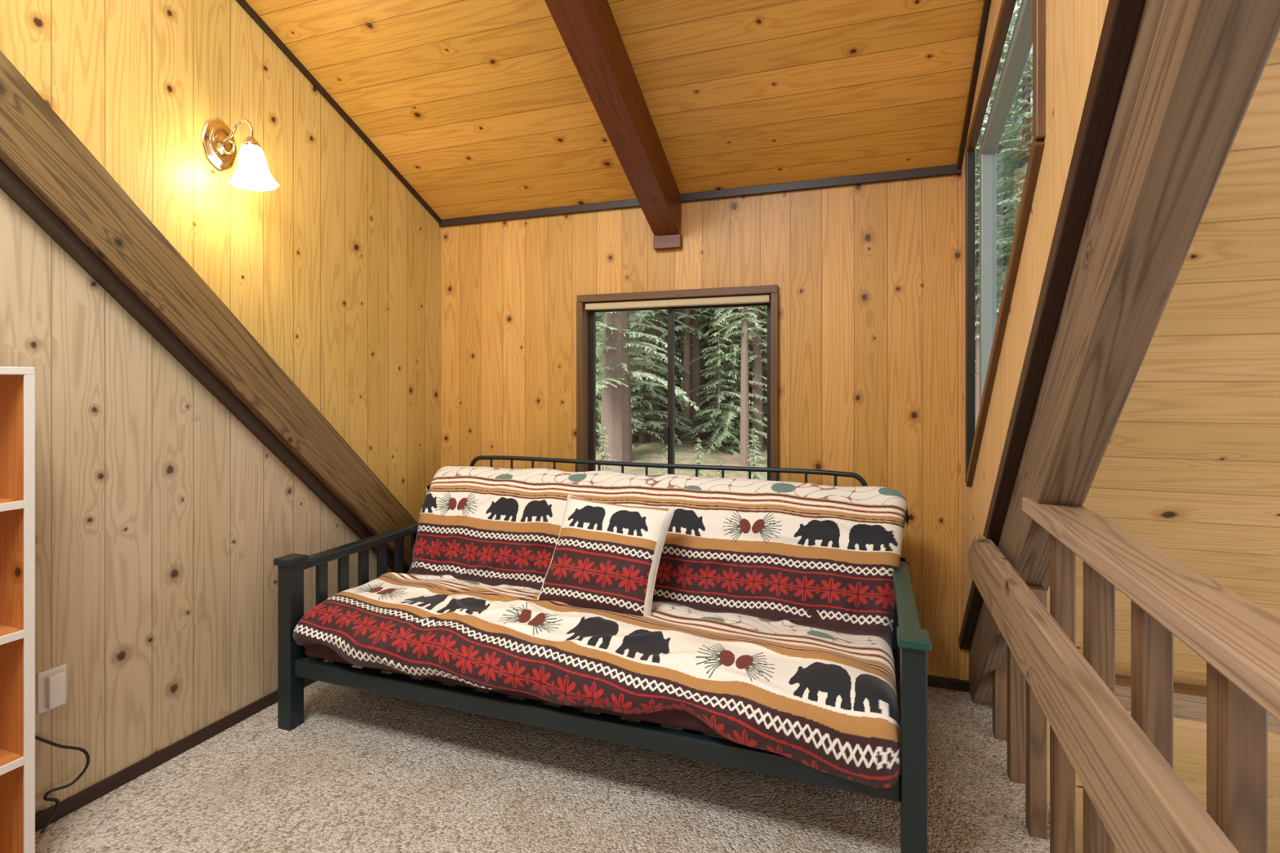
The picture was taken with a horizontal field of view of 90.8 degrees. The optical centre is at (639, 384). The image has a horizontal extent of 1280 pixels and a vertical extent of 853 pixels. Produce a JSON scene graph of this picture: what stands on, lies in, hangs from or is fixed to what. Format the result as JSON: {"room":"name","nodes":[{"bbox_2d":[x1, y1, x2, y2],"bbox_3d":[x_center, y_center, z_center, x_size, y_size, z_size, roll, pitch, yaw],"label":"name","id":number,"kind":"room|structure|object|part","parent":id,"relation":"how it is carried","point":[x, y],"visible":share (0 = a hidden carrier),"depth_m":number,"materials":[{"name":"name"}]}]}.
{"room":"cabin loft","nodes":[
{"label":"cabin loft","id":0,"kind":"room"},
{"bbox_2d":[0,0,440,814],"bbox_3d":[-2.563,-0.812,-0.365,0.001,4.225,8.409,0,0,20],"label":"wall","id":1,"kind":"structure","parent":0,"point":[162,521],"depth_m":2.24,"materials":[{"name":"brown wood"}]},
{"bbox_2d":[37,663,66,714],"bbox_3d":[-1.737,0.905,1.873,0.030,0.120,0.070,0,0,20],"label":"wall outlet","id":2,"kind":"object","parent":1,"relation":"attached to","point":[52,682],"visible":1,"depth_m":1.86,"materials":[{"name":"white plastic"}]},
{"bbox_2d":[35,661,334,831],"bbox_3d":[-1.461,1.278,2.660,0.014,0.045,1.969,0,0,20],"label":"baseboard","id":3,"kind":"structure","parent":1,"relation":"attached to","point":[104,787],"depth_m":2.13,"materials":[{"name":"brown wood"}]},
{"bbox_2d":[0,160,408,573],"bbox_3d":[-1.812,-0.708,1.621,0.060,3.790,3.918,0,0,20],"label":"trim","id":4,"kind":"structure","parent":1,"relation":"attached to","point":[10,183],"depth_m":2.13,"materials":[{"name":"brown wood"}]},
{"bbox_2d":[0,50,417,570],"bbox_3d":[-1.747,-0.729,1.743,0.100,0.190,5.592,0,-44,20],"label":"rafter","id":5,"kind":"object","parent":1,"relation":"attached to","point":[36,144],"depth_m":2.11,"materials":[{"name":"brown wood"}]},
{"bbox_2d":[200,118,279,191],"bbox_3d":[-1.457,-0.862,2.335,0.243,0.263,0.166,0,0,20],"label":"wall sconce","id":6,"kind":"object","parent":1,"relation":"attached to","point":[252,173],"visible":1,"depth_m":2.33,"materials":[{"name":"white glass"}]},
{"bbox_3d":[-1.491,-0.939,2.339,0.133,0.087,0.013,0,0,12],"label":"arm","id":7,"kind":"part","parent":6,"relation":"part of","materials":[{"name":"gold metal"}]},
{"bbox_3d":[-1.427,-0.810,2.324,0.165,0.144,0.165,-6,-2,20],"label":"lamp shade","id":8,"kind":"part","parent":6,"relation":"part of","materials":[{"name":"white glass"}]},
{"bbox_2d":[235,0,441,223],"bbox_3d":[-1.818,-1.860,1.668,0.018,1.913,4.087,0,0,20],"label":"trim","id":9,"kind":"structure","parent":1,"relation":"attached to","point":[242,3],"depth_m":2.84,"materials":[{"name":"brown wood"}]},
{"bbox_2d":[35,665,1049,852],"bbox_3d":[-1.022,1.410,-0.157,2.856,0.220,7.009,0,0,20],"label":"floor","id":10,"kind":"structure","parent":0,"point":[363,771],"depth_m":1.99,"materials":[{"name":"carpet"}]},
{"bbox_2d":[0,366,35,852],"bbox_3d":[-1.847,0.627,1.261,0.232,1.345,0.914,0,0,20],"label":"bookcase","id":11,"kind":"object","parent":10,"relation":"on","point":[17,384],"visible":1,"depth_m":1.65,"materials":[{"name":"wood"}]},
{"bbox_3d":[-1.847,0.309,1.261,0.220,0.018,0.874,0,0,20],"label":"shelf","id":12,"kind":"part","parent":11,"relation":"part of","materials":[{"name":"orange wood"}]},
{"bbox_3d":[-1.847,0.644,1.261,0.220,0.018,0.874,0,0,20],"label":"shelf","id":13,"kind":"part","parent":11,"relation":"part of","materials":[{"name":"orange wood"}]},
{"bbox_3d":[-1.847,0.972,1.261,0.220,0.018,0.874,0,0,20],"label":"shelf","id":14,"kind":"part","parent":11,"relation":"part of","materials":[{"name":"orange wood"}]},
{"bbox_2d":[35,735,89,833],"bbox_3d":[-1.713,1.145,1.860,0.036,0.296,0.142,0,0,28],"label":"power cable","id":15,"kind":"object","parent":10,"relation":"on","point":[85,752],"visible":0.94,"depth_m":1.86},
{"bbox_2d":[273,455,931,852],"bbox_3d":[-0.146,0.830,2.469,2.260,0.940,1.018,0,0,20],"label":"frame","id":16,"kind":"object","parent":10,"relation":"on","point":[911,644],"visible":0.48,"depth_m":2.05,"materials":[{"name":"paint"}]},
{"bbox_3d":[-1.329,0.990,2.404,0.062,0.620,0.065,0,0,20],"label":"arm post","id":17,"kind":"part","parent":16,"relation":"part of","materials":[{"name":"paint"}]},
{"bbox_3d":[-1.185,1.050,2.801,0.036,0.060,0.780,0,0,20],"label":"arm rail","id":18,"kind":"part","parent":16,"relation":"part of","materials":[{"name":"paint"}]},
{"bbox_3d":[-1.174,0.698,2.834,0.056,0.035,0.850,0,0,20],"label":"arm rail","id":19,"kind":"part","parent":16,"relation":"part of","materials":[{"name":"metal"}]},
{"bbox_3d":[-0.151,0.744,2.457,2.043,0.587,0.918,0,0,20],"label":"mattress","id":20,"kind":"part","parent":16,"relation":"part of","materials":[{"name":"fabric"}]},
{"bbox_3d":[-0.304,1.069,2.033,2.118,0.062,0.035,0,0,20],"label":"rail","id":21,"kind":"part","parent":16,"relation":"part of","materials":[{"name":"metal"}]},
{"bbox_2d":[293,466,908,788],"bbox_3d":[-0.142,0.725,2.431,2.208,0.657,1.026,0,0,20],"label":"mattress","id":22,"kind":"object","parent":16,"relation":"on","point":[729,640],"visible":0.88,"depth_m":2.29,"materials":[{"name":"multicoloured fabric"}]},
{"bbox_2d":[537,494,675,617],"bbox_3d":[-0.135,0.668,2.434,0.487,0.419,0.283,0,0,23],"label":"throw pillow","id":23,"kind":"object","parent":22,"relation":"on","point":[606,556],"visible":0.9,"depth_m":2.38,"materials":[{"name":"fabric"}]},
{"bbox_3d":[0.864,1.050,2.059,0.036,0.060,0.780,0,0,20],"label":"arm rail","id":24,"kind":"part","parent":16,"relation":"part of","materials":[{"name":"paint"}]},
{"bbox_3d":[1.007,0.990,2.454,0.062,0.620,0.060,0,0,20],"label":"arm post","id":25,"kind":"part","parent":16,"relation":"part of","materials":[{"name":"paint"}]},
{"bbox_3d":[0.876,0.698,2.092,0.056,0.035,0.850,0,0,20],"label":"arm rail","id":26,"kind":"part","parent":16,"relation":"part of","materials":[{"name":"paint"}]},
{"bbox_3d":[0.721,0.990,1.661,0.062,0.620,0.065,0,0,20],"label":"arm post","id":27,"kind":"part","parent":16,"relation":"part of","materials":[{"name":"paint"}]},
{"bbox_2d":[968,0,1279,852],"bbox_3d":[0.646,0.169,0.557,0.165,2.582,3.888,0,0,20],"label":"railing","id":28,"kind":"object","parent":10,"relation":"on","point":[1135,801],"depth_m":1.07,"materials":[{"name":"brown wood"}]},
{"bbox_3d":[1.301,-0.281,2.361,0.050,1.190,0.050,0,0,20],"label":"sash","id":29,"kind":"part","parent":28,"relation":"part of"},
{"bbox_3d":[1.133,-0.987,1.897,0.050,0.270,0.995,0,0,20],"label":"sash","id":30,"kind":"part","parent":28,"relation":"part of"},
{"bbox_3d":[0.540,0.319,0.193,0.115,0.038,3.130,0,0,20],"label":"rail","id":31,"kind":"part","parent":28,"relation":"part of","materials":[{"name":"brown wood"}]},
{"bbox_2d":[244,0,983,219],"bbox_3d":[-0.564,-1.870,1.214,2.686,1.893,4.079,0,0,20],"label":"ceiling","id":32,"kind":"structure","parent":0,"point":[483,107],"depth_m":2.56,"materials":[{"name":"brown wood"}]},
{"bbox_2d":[440,173,968,680],"bbox_3d":[0.187,0.188,3.111,2.806,2.224,0.001,0,0,20],"label":"wall","id":33,"kind":"structure","parent":0,"point":[867,276],"depth_m":2.91,"materials":[{"name":"brown wood"}]},
{"bbox_2d":[576,302,584,471],"bbox_3d":[-0.308,0.060,3.277,0.034,0.970,0.035,0,0,20],"label":"window frame","id":34,"kind":"structure","parent":33,"relation":"attached to","point":[580,305],"depth_m":3.26,"materials":[{"name":"brown wood"}]},
{"bbox_2d":[653,233,682,250],"bbox_3d":[0.137,-0.702,3.111,0.140,0.065,0.035,0,0,20],"label":"bracket","id":35,"kind":"object","parent":33,"relation":"attached to","point":[671,241],"depth_m":3.09,"materials":[{"name":"brown wood"}]},
{"bbox_2d":[577,284,778,480],"bbox_3d":[0.175,0.049,3.151,1.025,1.022,0.127,0,0,20],"label":"window","id":36,"kind":"structure","parent":33,"relation":"in","point":[766,289],"depth_m":3.18,"materials":[{"name":"brown wood"}]},
{"bbox_3d":[-0.250,0.060,3.334,0.028,0.980,0.022,0,0,20],"label":"sash","id":37,"kind":"part","parent":36,"relation":"part of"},
{"bbox_3d":[-0.047,-0.405,3.261,0.403,0.050,0.022,0,0,20],"label":"sash","id":38,"kind":"part","parent":36,"relation":"part of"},
{"bbox_2d":[664,426,668,444],"bbox_3d":[0.133,0.255,3.173,0.020,0.090,0.020,0,0,20],"label":"latch","id":39,"kind":"object","parent":36,"relation":"attached to","point":[666,428],"visible":1,"depth_m":3.16,"materials":[{"name":"brown metal"}]},
{"bbox_3d":[0.155,0.060,3.188,0.028,0.980,0.022,0,0,20],"label":"sash","id":40,"kind":"part","parent":36,"relation":"part of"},
{"bbox_3d":[0.162,0.060,3.212,0.028,0.980,0.022,0,0,20],"label":"sash","id":41,"kind":"part","parent":36,"relation":"part of","materials":[{"name":"black metal"}]},
{"bbox_2d":[585,294,770,310],"bbox_3d":[0.167,-0.404,3.128,0.945,0.032,0.042,0,0,20],"label":"blind headrail","id":42,"kind":"object","parent":36,"relation":"attached to","point":[762,298],"visible":1,"depth_m":3.10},
{"bbox_3d":[0.395,-0.405,3.127,0.468,0.050,0.022,0,0,20],"label":"sash","id":43,"kind":"part","parent":36,"relation":"part of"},
{"bbox_3d":[0.628,0.060,3.043,0.028,0.980,0.022,0,0,20],"label":"sash","id":44,"kind":"part","parent":36,"relation":"part of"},
{"bbox_2d":[439,164,961,226],"bbox_3d":[0.113,-0.914,3.127,2.656,0.040,0.020,0,0,20],"label":"trim","id":45,"kind":"structure","parent":33,"relation":"attached to","point":[948,170],"depth_m":2.99,"materials":[{"name":"brown wood"}]},
{"bbox_2d":[770,293,778,480],"bbox_3d":[0.628,0.060,2.938,0.034,0.970,0.035,0,0,20],"label":"window frame","id":46,"kind":"structure","parent":33,"relation":"attached to","point":[774,296],"depth_m":2.92,"materials":[{"name":"brown wood"}]},
{"bbox_2d":[927,675,968,692],"bbox_3d":[0.128,1.278,3.125,2.686,0.045,0.014,0,0,20],"label":"baseboard","id":47,"kind":"structure","parent":33,"relation":"attached to","point":[932,681],"depth_m":2.69,"materials":[{"name":"brown wood"}]},
{"bbox_2d":[960,0,1108,627],"bbox_3d":[0.671,-0.859,0.767,0.001,3.916,4.079,0,0,20],"label":"wall","id":48,"kind":"structure","parent":0,"point":[1073,28],"depth_m":1.52,"materials":[{"name":"brown wood"}]},
{"bbox_2d":[956,0,991,169],"bbox_3d":[0.663,-1.860,0.770,0.018,1.913,4.087,0,0,20],"label":"trim","id":49,"kind":"structure","parent":48,"relation":"attached to","point":[985,11],"depth_m":2.28,"materials":[{"name":"brown wood"}]},
{"bbox_2d":[964,0,1045,487],"bbox_3d":[1.083,-0.382,1.916,0.030,1.547,1.094,0,0,20],"label":"window frame","id":50,"kind":"structure","parent":48,"relation":"attached to","point":[1037,146],"depth_m":1.93,"materials":[{"name":"brown wood"}]},
{"bbox_2d":[959,0,1145,649],"bbox_3d":[0.766,-0.600,0.993,0.040,3.439,3.617,0,0,20],"label":"trim","id":51,"kind":"structure","parent":48,"relation":"attached to","point":[1122,20],"depth_m":1.27,"materials":[{"name":"brown wood"}]},
{"bbox_2d":[968,0,1279,706],"bbox_3d":[0.778,-0.618,0.830,0.098,0.245,5.600,0,-44,20],"label":"rafter","id":52,"kind":"object","parent":48,"relation":"attached to","point":[1195,68],"depth_m":1.08,"materials":[{"name":"brown wood"}]},
{"bbox_2d":[1047,31,1279,852],"bbox_3d":[3.198,0.505,1.400,4.140,6.640,6.990,0,0,20],"label":"wall","id":53,"kind":"structure","parent":0,"point":[1189,466],"depth_m":1.60,"materials":[{"name":"beige wood"}]},
{"bbox_3d":[-0.459,0.467,-4.667,6.886,6.564,6.910,0,0,20],"label":"ceiling","id":54,"kind":"structure","parent":0,"visible":0},
{"bbox_2d":[544,0,681,235],"bbox_3d":[-0.543,-1.754,1.233,0.130,2.039,4.107,0,0,20],"label":"beam","id":55,"kind":"structure","parent":54,"relation":"attached to","point":[588,30],"depth_m":2.44,"materials":[{"name":"brown wood"}]},
{"bbox_2d":[1115,675,1279,733],"bbox_3d":[3.415,1.260,2.061,3.980,0.100,0.120,0,0,20],"label":"roof purlin","id":56,"kind":"structure","parent":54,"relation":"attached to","point":[1189,701],"depth_m":2.47,"materials":[{"name":"beige wood"}]},
{"label":"outside","id":57,"kind":"structure","parent":0,"visible":0},
{"bbox_2d":[595,391,767,480],"bbox_3d":[4.782,1.663,24.963,52.000,3.674,37.800,0,0,20],"label":"ground","id":58,"kind":"structure","parent":57,"point":[648,451],"depth_m":18.75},
{"bbox_2d":[595,0,1032,479],"bbox_3d":[10.456,-7.936,32.962,33.262,22.030,37.030,0,0,-9],"label":"conifer forest","id":59,"kind":"object","parent":58,"relation":"on","point":[730,399],"visible":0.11,"depth_m":20.01,"materials":[{"name":"green plant"}]}
]}

